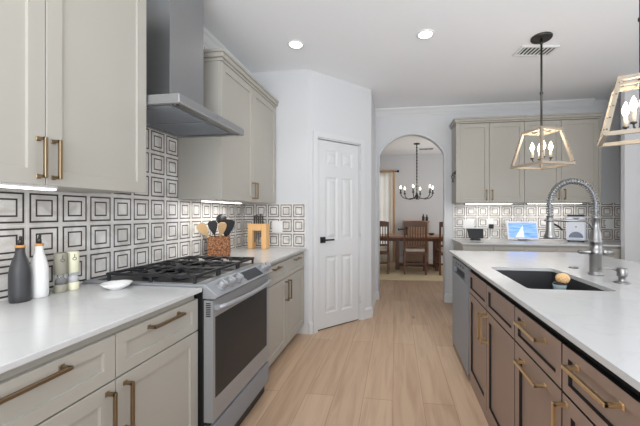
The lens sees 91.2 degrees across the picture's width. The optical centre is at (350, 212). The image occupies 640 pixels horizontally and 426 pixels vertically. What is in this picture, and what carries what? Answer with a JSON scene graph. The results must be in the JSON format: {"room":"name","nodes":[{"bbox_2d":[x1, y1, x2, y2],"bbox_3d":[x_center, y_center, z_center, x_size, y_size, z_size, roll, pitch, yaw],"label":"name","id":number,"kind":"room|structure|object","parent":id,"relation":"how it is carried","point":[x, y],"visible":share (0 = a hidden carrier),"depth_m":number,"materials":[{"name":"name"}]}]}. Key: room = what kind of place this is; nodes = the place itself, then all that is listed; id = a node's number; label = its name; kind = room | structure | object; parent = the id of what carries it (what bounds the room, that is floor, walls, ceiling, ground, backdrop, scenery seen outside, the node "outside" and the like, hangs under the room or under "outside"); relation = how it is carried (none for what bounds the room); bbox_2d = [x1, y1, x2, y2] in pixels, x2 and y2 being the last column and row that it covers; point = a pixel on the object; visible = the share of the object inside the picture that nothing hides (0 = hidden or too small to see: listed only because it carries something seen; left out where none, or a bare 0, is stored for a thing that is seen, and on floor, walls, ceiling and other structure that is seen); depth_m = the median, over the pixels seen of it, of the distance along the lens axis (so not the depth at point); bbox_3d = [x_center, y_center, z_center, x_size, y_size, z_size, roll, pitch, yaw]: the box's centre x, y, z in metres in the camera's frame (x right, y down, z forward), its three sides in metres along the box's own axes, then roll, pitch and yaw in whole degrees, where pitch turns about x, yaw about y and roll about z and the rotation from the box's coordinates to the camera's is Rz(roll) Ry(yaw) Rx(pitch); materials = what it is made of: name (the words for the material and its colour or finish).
{"room":"kitchen","nodes":[
{"label":"kitchen","id":0,"kind":"room"},
{"bbox_2d":[251,69,308,333],"bbox_3d":[-0.793,-0.120,3.405,0.715,2.800,0.120,0,0,8],"label":"wall","id":1,"kind":"structure","parent":0,"point":[290,88],"depth_m":3.32,"materials":[{"name":"white paint"}]},
{"bbox_2d":[245,203,305,247],"bbox_3d":[-0.813,0.130,3.343,0.677,0.470,0.008,0,0,8],"label":"tiled wall","id":2,"kind":"structure","parent":1,"relation":"attached to","point":[292,216],"depth_m":3.33,"materials":[{"name":"white tile"}]},
{"bbox_2d":[272,221,281,231],"bbox_3d":[-0.788,0.145,3.330,0.115,0.120,0.009,0,0,8],"label":"wall plate","id":3,"kind":"object","parent":2,"relation":"attached to","point":[276,225],"visible":1,"depth_m":3.33,"materials":[{"name":"white plastic"}]},
{"bbox_2d":[309,69,370,321],"bbox_3d":[-0.136,-0.120,3.616,0.888,2.800,0.120,0,0,-38],"label":"wall","id":4,"kind":"structure","parent":0,"point":[336,106],"depth_m":3.54,"materials":[{"name":"white paint"}]},
{"bbox_2d":[309,321,312,334],"bbox_3d":[-0.426,1.215,3.303,0.045,0.130,0.015,0,0,-38],"label":"baseboard","id":5,"kind":"structure","parent":4,"relation":"attached to","point":[310,322],"depth_m":3.30,"materials":[{"name":"white paint"}]},
{"bbox_2d":[318,139,359,329],"bbox_3d":[-0.123,0.235,3.552,0.586,2.066,0.091,0,0,-38],"label":"door","id":6,"kind":"structure","parent":4,"relation":"in","point":[338,163],"depth_m":3.55,"materials":[{"name":"white paint"}]},
{"bbox_2d":[313,131,364,333],"bbox_3d":[-0.152,0.203,3.578,0.715,2.155,0.120,0,0,-38],"label":"trim","id":7,"kind":"structure","parent":4,"relation":"attached to","point":[317,135],"depth_m":3.54,"materials":[{"name":"white paint"}]},
{"bbox_2d":[365,306,372,318],"bbox_3d":[0.214,1.215,3.804,0.130,0.130,0.015,0,0,-38],"label":"baseboard","id":8,"kind":"structure","parent":4,"relation":"attached to","point":[369,310],"depth_m":3.80,"materials":[{"name":"white paint"}]},
{"bbox_2d":[240,262,488,425],"bbox_3d":[1.007,1.330,2.837,7.200,0.100,11.100,0,0,8],"label":"floor","id":9,"kind":"structure","parent":0,"point":[400,365],"depth_m":2.49,"materials":[{"name":"brown wood"}]},
{"bbox_2d":[0,295,197,425],"bbox_3d":[-1.122,0.833,1.084,0.698,0.894,0.972,0,0,8],"label":"base cabinet","id":10,"kind":"object","parent":9,"relation":"on","point":[141,371],"visible":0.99,"depth_m":1.09,"materials":[{"name":"beige paint"}]},
{"bbox_2d":[0,284,201,373],"bbox_3d":[-1.146,0.375,0.973,0.680,0.020,1.206,0,0,8],"label":"countertop","id":11,"kind":"structure","parent":10,"relation":"on","point":[34,329],"depth_m":1.12,"materials":[{"name":"white stone"}]},
{"bbox_2d":[8,236,31,303],"bbox_3d":[-1.363,0.230,1.286,0.068,0.270,0.068,0,0,8],"label":"oil bottle","id":12,"kind":"object","parent":11,"relation":"on","point":[19,272],"visible":1,"depth_m":1.27,"materials":[{"name":"grey"}]},
{"bbox_2d":[30,235,48,298],"bbox_3d":[-1.354,0.230,1.355,0.062,0.270,0.062,0,0,8],"label":"oil bottle","id":13,"kind":"object","parent":11,"relation":"on","point":[39,264],"visible":0.94,"depth_m":1.34,"materials":[{"name":"white"}]},
{"bbox_2d":[53,252,67,292],"bbox_3d":[-1.341,0.274,1.442,0.050,0.182,0.049,0,0,8],"label":"mill","id":14,"kind":"object","parent":11,"relation":"on","point":[60,259],"visible":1,"depth_m":1.43,"materials":[{"name":"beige plastic"}]},
{"bbox_2d":[67,251,78,289],"bbox_3d":[-1.333,0.274,1.495,0.050,0.182,0.049,0,0,8],"label":"mill","id":15,"kind":"object","parent":11,"relation":"on","point":[73,256],"visible":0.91,"depth_m":1.48,"materials":[{"name":"beige plastic"}]},
{"bbox_2d":[100,280,132,289],"bbox_3d":[-1.126,0.350,1.500,0.128,0.030,0.128,0,0,8],"label":"dish","id":16,"kind":"object","parent":11,"relation":"on","point":[117,284],"visible":1,"depth_m":1.50,"materials":[{"name":"white ceramic"}]},
{"bbox_2d":[83,256,271,425],"bbox_3d":[-0.953,0.795,1.911,0.796,0.970,0.696,0,0,8],"label":"gas range","id":17,"kind":"object","parent":9,"relation":"on","point":[233,330],"visible":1,"depth_m":1.73,"materials":[{"name":"silver metal"}]},
{"bbox_2d":[83,262,255,287],"bbox_3d":[-1.025,0.364,1.921,0.652,0.022,0.696,0,0,8],"label":"cooktop","id":18,"kind":"object","parent":17,"relation":"in","point":[137,280],"depth_m":1.65,"materials":[{"name":"silver metal"}]},
{"bbox_2d":[267,251,303,366],"bbox_3d":[-0.879,0.833,2.802,0.698,0.894,1.078,0,0,8],"label":"base cabinet","id":19,"kind":"object","parent":9,"relation":"on","point":[286,287],"visible":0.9,"depth_m":2.73,"materials":[{"name":"beige paint"}]},
{"bbox_2d":[197,247,305,263],"bbox_3d":[-0.888,0.375,2.802,0.680,0.020,1.084,0,0,8],"label":"countertop","id":20,"kind":"structure","parent":19,"relation":"on","point":[272,254],"depth_m":2.81,"materials":[{"name":"white stone"}]},
{"bbox_2d":[207,235,230,255],"bbox_3d":[-1.127,0.282,2.673,0.177,0.164,0.177,0,0,-20],"label":"utensil holder","id":21,"kind":"object","parent":20,"relation":"on","point":[217,246],"visible":0.9,"depth_m":2.60,"materials":[{"name":"brown wood"}]},
{"bbox_2d":[196,223,208,236],"bbox_3d":[-1.192,0.213,2.610,0.184,0.269,0.022,0,0,-39],"label":"wooden spatula","id":22,"kind":"object","parent":21,"relation":"in","point":[202,228],"visible":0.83,"depth_m":2.58,"materials":[{"name":"beige wood"}]},
{"bbox_2d":[208,221,216,236],"bbox_3d":[-1.167,0.205,2.652,0.093,0.282,0.030,0,0,-45],"label":"server","id":23,"kind":"object","parent":21,"relation":"in","point":[212,225],"visible":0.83,"depth_m":2.65,"materials":[{"name":"black plastic"}]},
{"bbox_2d":[216,214,226,236],"bbox_3d":[-1.124,0.176,2.706,0.092,0.338,0.064,0,0,8],"label":"ladle","id":24,"kind":"object","parent":21,"relation":"in","point":[220,217],"visible":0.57,"depth_m":2.68,"materials":[{"name":"silver metal"}]},
{"bbox_2d":[218,222,226,236],"bbox_3d":[-1.108,0.211,2.630,0.125,0.271,0.056,0,0,30],"label":"wooden spoon","id":25,"kind":"object","parent":21,"relation":"in","point":[221,226],"visible":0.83,"depth_m":2.61,"materials":[{"name":"beige wood"}]},
{"bbox_2d":[221,219,234,236],"bbox_3d":[-1.059,0.198,2.668,0.107,0.296,0.066,0,0,8],"label":"slotted turner","id":26,"kind":"object","parent":21,"relation":"in","point":[230,223],"visible":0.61,"depth_m":2.67,"materials":[{"name":"black plastic"}]},
{"bbox_2d":[248,223,269,248],"bbox_3d":[-0.951,0.237,3.215,0.200,0.255,0.090,0,0,8],"label":"knife block","id":27,"kind":"object","parent":20,"relation":"on","point":[264,228],"visible":0.94,"depth_m":3.18,"materials":[{"name":"brown wood"}]},
{"bbox_2d":[380,263,442,281],"bbox_3d":[1.380,1.274,6.900,4.000,0.011,2.050,0,0,8],"label":"area rug","id":28,"kind":"object","parent":9,"relation":"on","point":[412,273],"visible":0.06,"depth_m":6.43,"materials":[{"name":"beige carpet"}]},
{"bbox_2d":[380,221,389,273],"bbox_3d":[0.589,0.715,6.733,0.474,1.105,0.533,0,0,8],"label":"dining chair","id":29,"kind":"object","parent":28,"relation":"on","point":[383,250],"visible":0.52,"depth_m":6.50,"materials":[{"name":"brown wood"}]},
{"bbox_2d":[380,247,386,251],"bbox_3d":[0.597,0.790,6.788,0.430,0.045,0.420,0,0,8],"label":"seat cushion","id":30,"kind":"object","parent":29,"relation":"on","point":[382,249],"depth_m":6.58,"materials":[{"name":"beige fabric"}]},
{"bbox_2d":[381,234,442,270],"bbox_3d":[1.505,0.886,7.069,2.500,0.763,0.820,0,0,8],"label":"dining table","id":31,"kind":"object","parent":28,"relation":"on","point":[392,237],"visible":0.62,"depth_m":6.97,"materials":[{"name":"brown wood"}]},
{"bbox_2d":[403,221,426,274],"bbox_3d":[1.351,0.715,6.625,0.474,1.105,0.533,0,0,8],"label":"dining chair","id":32,"kind":"object","parent":28,"relation":"on","point":[407,251],"visible":1,"depth_m":6.41,"materials":[{"name":"brown wood"}]},
{"bbox_2d":[406,248,424,251],"bbox_3d":[1.359,0.790,6.681,0.430,0.045,0.420,0,0,8],"label":"seat cushion","id":33,"kind":"object","parent":32,"relation":"on","point":[407,249],"depth_m":6.50,"materials":[{"name":"beige fabric"}]},
{"bbox_2d":[404,220,429,263],"bbox_3d":[1.649,0.731,7.877,0.610,1.072,0.419,0,0,8],"label":"sideboard","id":34,"kind":"object","parent":28,"relation":"on","point":[417,258],"visible":0.36,"depth_m":7.69,"materials":[{"name":"brown wood"}]},
{"bbox_2d":[436,222,442,274],"bbox_3d":[2.054,0.715,6.525,0.474,1.105,0.533,0,0,8],"label":"dining chair","id":35,"kind":"object","parent":28,"relation":"on","point":[439,251],"visible":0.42,"depth_m":6.35,"materials":[{"name":"brown wood"}]},
{"bbox_2d":[452,257,471,374],"bbox_3d":[1.219,0.845,2.639,0.587,0.870,0.649,0,0,8],"label":"dishwasher","id":36,"kind":"object","parent":9,"relation":"on","point":[460,272],"visible":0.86,"depth_m":2.63,"materials":[{"name":"silver metal"}]},
{"bbox_2d":[453,241,524,251],"bbox_3d":[1.763,0.833,4.065,0.708,0.894,0.678,0,0,8],"label":"base cabinet","id":37,"kind":"object","parent":9,"relation":"on","point":[456,246],"visible":0.06,"depth_m":3.78,"materials":[{"name":"beige paint"}]},
{"bbox_2d":[469,270,518,425],"bbox_3d":[1.371,0.833,1.824,1.195,0.894,0.903,0,0,8],"label":"base cabinet","id":38,"kind":"object","parent":9,"relation":"on","point":[492,340],"visible":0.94,"depth_m":1.83,"materials":[{"name":"brown paint"}]},
{"bbox_2d":[513,304,567,425],"bbox_3d":[1.279,0.833,1.171,1.195,0.894,0.414,0,0,8],"label":"base cabinet","id":39,"kind":"object","parent":9,"relation":"on","point":[538,347],"visible":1,"depth_m":1.24,"materials":[{"name":"brown paint"}]},
{"bbox_2d":[524,245,588,251],"bbox_3d":[2.466,0.833,3.966,0.708,0.894,0.678,0,0,8],"label":"base cabinet","id":40,"kind":"object","parent":9,"relation":"on","point":[527,248],"visible":0.06,"depth_m":3.68,"materials":[{"name":"beige paint"}]},
{"bbox_2d":[551,340,639,425],"bbox_3d":[1.214,0.833,0.713,1.195,0.894,0.511,0,0,8],"label":"base cabinet","id":41,"kind":"object","parent":9,"relation":"on","point":[594,395],"visible":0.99,"depth_m":0.88,"materials":[{"name":"brown paint"}]},
{"bbox_2d":[602,247,620,258],"bbox_3d":[3.169,0.833,3.866,0.708,0.894,0.678,0,0,8],"label":"base cabinet","id":42,"kind":"object","parent":9,"relation":"on","point":[616,250],"visible":0.03,"depth_m":3.59,"materials":[{"name":"beige paint"}]},
{"bbox_2d":[452,239,620,246],"bbox_3d":[2.460,0.375,3.975,2.159,0.020,0.661,0,0,8],"label":"countertop","id":43,"kind":"structure","parent":42,"relation":"on","point":[606,243],"depth_m":3.86,"materials":[{"name":"white stone"}]},
{"bbox_2d":[467,228,482,239],"bbox_3d":[1.680,0.287,4.216,0.213,0.155,0.097,0,0,8],"label":"smart display","id":44,"kind":"object","parent":43,"relation":"on","point":[473,233],"visible":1,"depth_m":4.19,"materials":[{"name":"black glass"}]},
{"bbox_2d":[506,221,538,239],"bbox_3d":[2.283,0.238,4.143,0.390,0.249,0.100,0,0,8],"label":"tablet","id":45,"kind":"object","parent":43,"relation":"on","point":[516,230],"visible":1,"depth_m":4.15,"materials":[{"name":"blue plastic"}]},
{"bbox_2d":[516,226,523,236],"bbox_3d":[2.240,0.243,4.152,0.112,0.155,0.039,0,0,8],"label":"picture","id":46,"kind":"object","parent":45,"relation":"on","point":[519,229],"depth_m":4.15},
{"bbox_2d":[566,215,586,241],"bbox_3d":[2.905,0.193,4.030,0.216,0.343,0.263,0,0,34],"label":"ice maker","id":47,"kind":"object","parent":43,"relation":"on","point":[575,231],"visible":0.92,"depth_m":3.92,"materials":[{"name":"white plastic"}]},
{"bbox_3d":[1.110,0.833,-0.021,1.195,0.894,0.969,0,0,8],"label":"cabinet","id":48,"kind":"object","parent":9,"relation":"on","visible":0},
{"bbox_2d":[449,250,639,391],"bbox_3d":[1.327,0.375,1.201,1.249,0.020,3.550,0,0,8],"label":"countertop","id":49,"kind":"structure","parent":48,"relation":"on","point":[605,325],"depth_m":1.30,"materials":[{"name":"white stone"}]},
{"bbox_2d":[496,270,603,290],"bbox_3d":[1.092,0.503,1.782,0.405,0.234,0.627,0,0,8],"label":"sink","id":50,"kind":"object","parent":49,"relation":"in","point":[528,279],"visible":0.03,"depth_m":2.06,"materials":[{"name":"black stone"}]},
{"bbox_3d":[1.172,0.504,1.753,0.072,0.210,0.072,0,0,8],"label":"cup","id":51,"kind":"object","parent":50,"relation":"in","visible":0},
{"bbox_2d":[553,273,569,289],"bbox_3d":[1.183,0.468,1.752,0.082,0.264,0.070,0,0,8],"label":"scrub brush","id":52,"kind":"object","parent":51,"relation":"in","point":[562,279],"visible":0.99,"depth_m":1.73,"materials":[{"name":"beige wood"}]},
{"bbox_2d":[544,178,612,275],"bbox_3d":[1.349,0.078,1.859,0.370,0.574,0.076,0,0,8],"label":"kitchen faucet","id":53,"kind":"object","parent":49,"relation":"on","point":[595,251],"visible":1,"depth_m":1.84,"materials":[{"name":"silver metal"}]},
{"bbox_2d":[598,267,630,283],"bbox_3d":[1.379,0.325,1.633,0.138,0.080,0.068,0,0,8],"label":"soap dispenser","id":54,"kind":"object","parent":49,"relation":"on","point":[622,273],"visible":1,"depth_m":1.62,"materials":[{"name":"silver metal"}]},
{"bbox_2d":[371,91,374,305],"bbox_3d":[0.246,-0.120,4.237,0.120,2.800,0.780,0,0,8],"label":"wall","id":55,"kind":"structure","parent":0,"point":[372,101],"depth_m":4.04,"materials":[{"name":"white paint"}]},
{"bbox_2d":[372,291,375,312],"bbox_3d":[0.313,1.215,4.228,0.015,0.130,0.780,0,0,8],"label":"baseboard","id":56,"kind":"structure","parent":55,"relation":"attached to","point":[374,298],"depth_m":4.21,"materials":[{"name":"white paint"}]},
{"bbox_2d":[380,154,442,257],"bbox_3d":[1.560,-0.120,8.172,5.600,2.800,0.120,0,0,8],"label":"wall","id":57,"kind":"structure","parent":0,"point":[430,166],"depth_m":8.09,"materials":[{"name":"white paint"}]},
{"bbox_2d":[380,257,442,262],"bbox_3d":[1.550,1.215,8.105,5.600,0.130,0.015,0,0,8],"label":"baseboard","id":58,"kind":"structure","parent":57,"relation":"attached to","point":[400,258],"depth_m":8.10,"materials":[{"name":"white paint"}]},
{"bbox_3d":[0.531,-1.080,8.195,1.457,0.064,0.120,0,0,8],"label":"curtain rod","id":59,"kind":"object","parent":57,"relation":"attached to","visible":0},
{"bbox_2d":[380,170,391,260],"bbox_3d":[0.737,0.070,8.137,0.680,2.360,0.060,0,0,8],"label":"window curtain","id":60,"kind":"object","parent":59,"relation":"hanging from","point":[385,175],"visible":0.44,"depth_m":8.12,"materials":[{"name":"beige fabric"}]},
{"bbox_2d":[393,170,394,260],"bbox_3d":[1.111,0.070,8.084,0.065,2.360,0.060,0,0,8],"label":"window curtain","id":61,"kind":"object","parent":59,"relation":"hanging from","point":[393,170],"visible":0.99,"depth_m":8.07,"materials":[{"name":"beige fabric"}]},
{"bbox_2d":[203,0,638,154],"bbox_3d":[1.007,-1.580,2.837,7.200,0.120,11.100,0,0,8],"label":"ceiling","id":62,"kind":"structure","parent":0,"point":[374,45],"depth_m":2.81,"materials":[{"name":"white paint"}]},
{"bbox_2d":[287,40,303,48],"bbox_3d":[-0.497,-1.514,2.807,0.148,0.011,0.148,0,0,8],"label":"recessed light","id":63,"kind":"object","parent":62,"relation":"in","point":[294,44],"visible":1,"depth_m":2.80,"materials":[{"name":"white plastic"}]},
{"bbox_2d":[289,42,301,47],"bbox_3d":[-0.497,-1.515,2.807,0.112,0.004,0.112,0,0,8],"label":"diffuser","id":64,"kind":"object","parent":63,"relation":"attached to","point":[291,44],"depth_m":2.80,"materials":[{"name":"white plastic"}]},
{"bbox_2d":[400,143,433,199],"bbox_3d":[1.439,-0.907,6.816,0.762,1.234,0.756,0,0,8],"label":"chandelier","id":65,"kind":"object","parent":62,"relation":"hanging from","point":[416,197],"visible":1,"depth_m":6.80,"materials":[{"name":"black metal"}]},
{"bbox_2d":[417,29,433,39],"bbox_3d":[0.632,-1.514,2.648,0.148,0.011,0.148,0,0,8],"label":"recessed light","id":66,"kind":"object","parent":62,"relation":"in","point":[424,34],"visible":1,"depth_m":2.64,"materials":[{"name":"white plastic"}]},
{"bbox_2d":[419,31,431,37],"bbox_3d":[0.632,-1.515,2.648,0.112,0.004,0.112,0,0,8],"label":"diffuser","id":67,"kind":"object","parent":66,"relation":"attached to","point":[422,34],"depth_m":2.64,"materials":[{"name":"white plastic"}]},
{"bbox_2d":[418,148,433,149],"bbox_3d":[1.773,-1.513,7.359,0.350,0.012,0.170,0,0,8],"label":"ceiling vent","id":68,"kind":"object","parent":62,"relation":"in","point":[419,148],"visible":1,"depth_m":7.35,"materials":[{"name":"white plastic"}]},
{"bbox_2d":[512,45,559,55],"bbox_3d":[1.726,-1.513,2.917,0.344,0.012,0.180,0,0,0],"label":"ceiling vent","id":69,"kind":"object","parent":62,"relation":"in","point":[525,50],"visible":0.93,"depth_m":2.90,"materials":[{"name":"white plastic"}]},
{"bbox_2d":[510,32,575,169],"bbox_3d":[1.646,-0.957,2.696,0.347,1.124,0.347,0,0,-14],"label":"lantern pendant","id":70,"kind":"object","parent":62,"relation":"hanging from","point":[540,38],"visible":1,"depth_m":2.69,"materials":[{"name":"beige wood"}]},
{"bbox_2d":[597,0,639,146],"bbox_3d":[1.548,-0.957,1.665,0.347,1.124,0.347,0,0,34],"label":"lantern pendant","id":71,"kind":"object","parent":62,"relation":"hanging from","point":[633,105],"visible":1,"depth_m":1.66,"materials":[{"name":"beige wood"}]},
{"bbox_2d":[375,99,618,300],"bbox_3d":[1.919,-0.120,4.460,3.370,2.800,0.130,0,0,8],"label":"wall","id":72,"kind":"structure","parent":0,"point":[436,127],"depth_m":4.47,"materials":[{"name":"white paint"}]},
{"bbox_2d":[378,133,444,301],"bbox_3d":[0.875,0.059,4.540,0.962,2.442,0.024,0,0,8],"label":"trim","id":73,"kind":"structure","parent":72,"relation":"attached to","point":[434,141],"depth_m":4.60,"materials":[{"name":"white paint"}]},
{"bbox_2d":[445,293,451,302],"bbox_3d":[1.408,1.215,4.459,0.140,0.130,0.015,0,0,8],"label":"baseboard","id":74,"kind":"structure","parent":72,"relation":"attached to","point":[448,296],"depth_m":4.46,"materials":[{"name":"white paint"}]},
{"bbox_2d":[375,98,594,116],"bbox_3d":[1.795,-1.469,4.372,2.910,0.100,0.080,0,0,8],"label":"trim","id":75,"kind":"structure","parent":72,"relation":"attached to","point":[569,103],"depth_m":4.36,"materials":[{"name":"white paint"}]},
{"bbox_2d":[449,115,524,202],"bbox_3d":[1.816,-0.692,4.220,0.884,1.112,0.382,0,0,8],"label":"upper cabinet","id":76,"kind":"object","parent":72,"relation":"attached to","point":[483,148],"visible":0.99,"depth_m":4.07,"materials":[{"name":"beige paint"}]},
{"bbox_2d":[465,203,512,203],"bbox_3d":[1.859,-0.128,4.221,0.600,0.016,0.040,0,0,8],"label":"light","id":77,"kind":"object","parent":76,"relation":"attached to","point":[465,203],"visible":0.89,"depth_m":4.20,"materials":[{"name":"white plastic"}]},
{"bbox_2d":[453,203,619,239],"bbox_3d":[2.518,0.115,4.306,2.140,0.500,0.008,0,0,8],"label":"tiled wall","id":78,"kind":"structure","parent":72,"relation":"attached to","point":[500,213],"depth_m":4.31,"materials":[{"name":"white tile"}]},
{"bbox_2d":[463,220,473,227],"bbox_3d":[1.665,0.155,4.418,0.150,0.125,0.009,0,0,8],"label":"wall plate","id":79,"kind":"object","parent":78,"relation":"attached to","point":[466,223],"visible":0.95,"depth_m":4.42,"materials":[{"name":"white plastic"}]},
{"bbox_2d":[487,219,492,226],"bbox_3d":[1.952,0.140,4.377,0.085,0.125,0.009,0,0,8],"label":"wall plate","id":80,"kind":"object","parent":78,"relation":"attached to","point":[489,221],"visible":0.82,"depth_m":4.38,"materials":[{"name":"white plastic"}]},
{"bbox_2d":[606,219,613,228],"bbox_3d":[3.457,0.145,4.164,0.100,0.130,0.009,0,0,8],"label":"wall plate","id":81,"kind":"object","parent":78,"relation":"attached to","point":[609,222],"visible":1,"depth_m":4.16,"materials":[{"name":"white plastic"}]},
{"bbox_2d":[521,112,602,202],"bbox_3d":[2.694,-0.692,4.096,0.893,1.112,0.382,0,0,8],"label":"upper cabinet","id":82,"kind":"object","parent":72,"relation":"attached to","point":[582,131],"visible":0.75,"depth_m":3.94,"materials":[{"name":"beige paint"}]},
{"bbox_2d":[527,203,581,203],"bbox_3d":[2.676,-0.128,4.106,0.650,0.016,0.040,0,0,8],"label":"light","id":83,"kind":"object","parent":82,"relation":"attached to","point":[527,203],"visible":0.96,"depth_m":4.08,"materials":[{"name":"white plastic"}]},
{"bbox_2d":[619,98,620,240],"bbox_3d":[3.505,-0.120,3.216,0.120,2.800,2.150,0,0,8],"label":"wall","id":84,"kind":"structure","parent":0,"point":[620,98],"depth_m":4.14,"materials":[{"name":"white paint"}]},
{"bbox_2d":[621,78,639,262],"bbox_3d":[3.267,-0.120,3.477,0.425,2.800,0.060,0,0,8],"label":"wall","id":85,"kind":"structure","parent":0,"point":[630,154],"depth_m":3.47,"materials":[{"name":"white paint"}]},
{"bbox_3d":[-1.613,-0.120,0.592,0.120,2.800,5.920,0,0,8],"label":"wall","id":86,"kind":"structure","parent":0,"visible":0},
{"bbox_2d":[0,46,244,300],"bbox_3d":[-1.446,-0.527,1.315,0.008,1.784,4.200,0,0,8],"label":"tiled wall","id":87,"kind":"structure","parent":86,"relation":"attached to","point":[110,232],"depth_m":1.83,"materials":[{"name":"white tile"}]},
{"bbox_2d":[0,0,145,192],"bbox_3d":[-1.268,-0.648,1.157,0.389,1.094,0.996,0,0,8],"label":"upper cabinet","id":88,"kind":"object","parent":87,"relation":"attached to","point":[73,72],"visible":0.99,"depth_m":1.25,"materials":[{"name":"beige paint"}]},
{"bbox_2d":[0,182,57,190],"bbox_3d":[-1.177,-0.094,0.980,0.035,0.016,0.450,0,0,8],"label":"light","id":89,"kind":"object","parent":88,"relation":"attached to","point":[2,184],"visible":1,"depth_m":1.10,"materials":[{"name":"white plastic"}]},
{"bbox_2d":[0,185,55,190],"bbox_3d":[-1.177,-0.089,0.980,0.029,0.006,0.444,0,0,8],"label":"diffuser","id":90,"kind":"object","parent":89,"relation":"attached to","point":[34,187],"depth_m":1.12,"materials":[{"name":"white plastic"}]},
{"bbox_2d":[146,0,243,137],"bbox_3d":[-1.084,-1.039,1.956,0.531,0.958,0.688,0,0,8],"label":"range hood","id":91,"kind":"object","parent":87,"relation":"attached to","point":[174,28],"visible":0.72,"depth_m":1.84,"materials":[{"name":"silver metal"}]},
{"bbox_2d":[178,48,278,203],"bbox_3d":[-1.034,-0.648,2.826,0.393,1.094,1.100,0,0,8],"label":"upper cabinet","id":92,"kind":"object","parent":87,"relation":"attached to","point":[242,169],"visible":0.88,"depth_m":2.46,"materials":[{"name":"beige paint"}]},
{"bbox_2d":[201,200,241,203],"bbox_3d":[-1.084,-0.094,2.653,0.050,0.016,0.550,0,0,8],"label":"light","id":93,"kind":"object","parent":92,"relation":"attached to","point":[214,201],"visible":1,"depth_m":2.57,"materials":[{"name":"white plastic"}]},
{"bbox_2d":[203,26,250,73],"bbox_3d":[-1.480,-1.469,0.815,0.080,0.100,5.200,0,0,8],"label":"trim","id":94,"kind":"structure","parent":86,"relation":"attached to","point":[209,41],"depth_m":2.70,"materials":[{"name":"white paint"}]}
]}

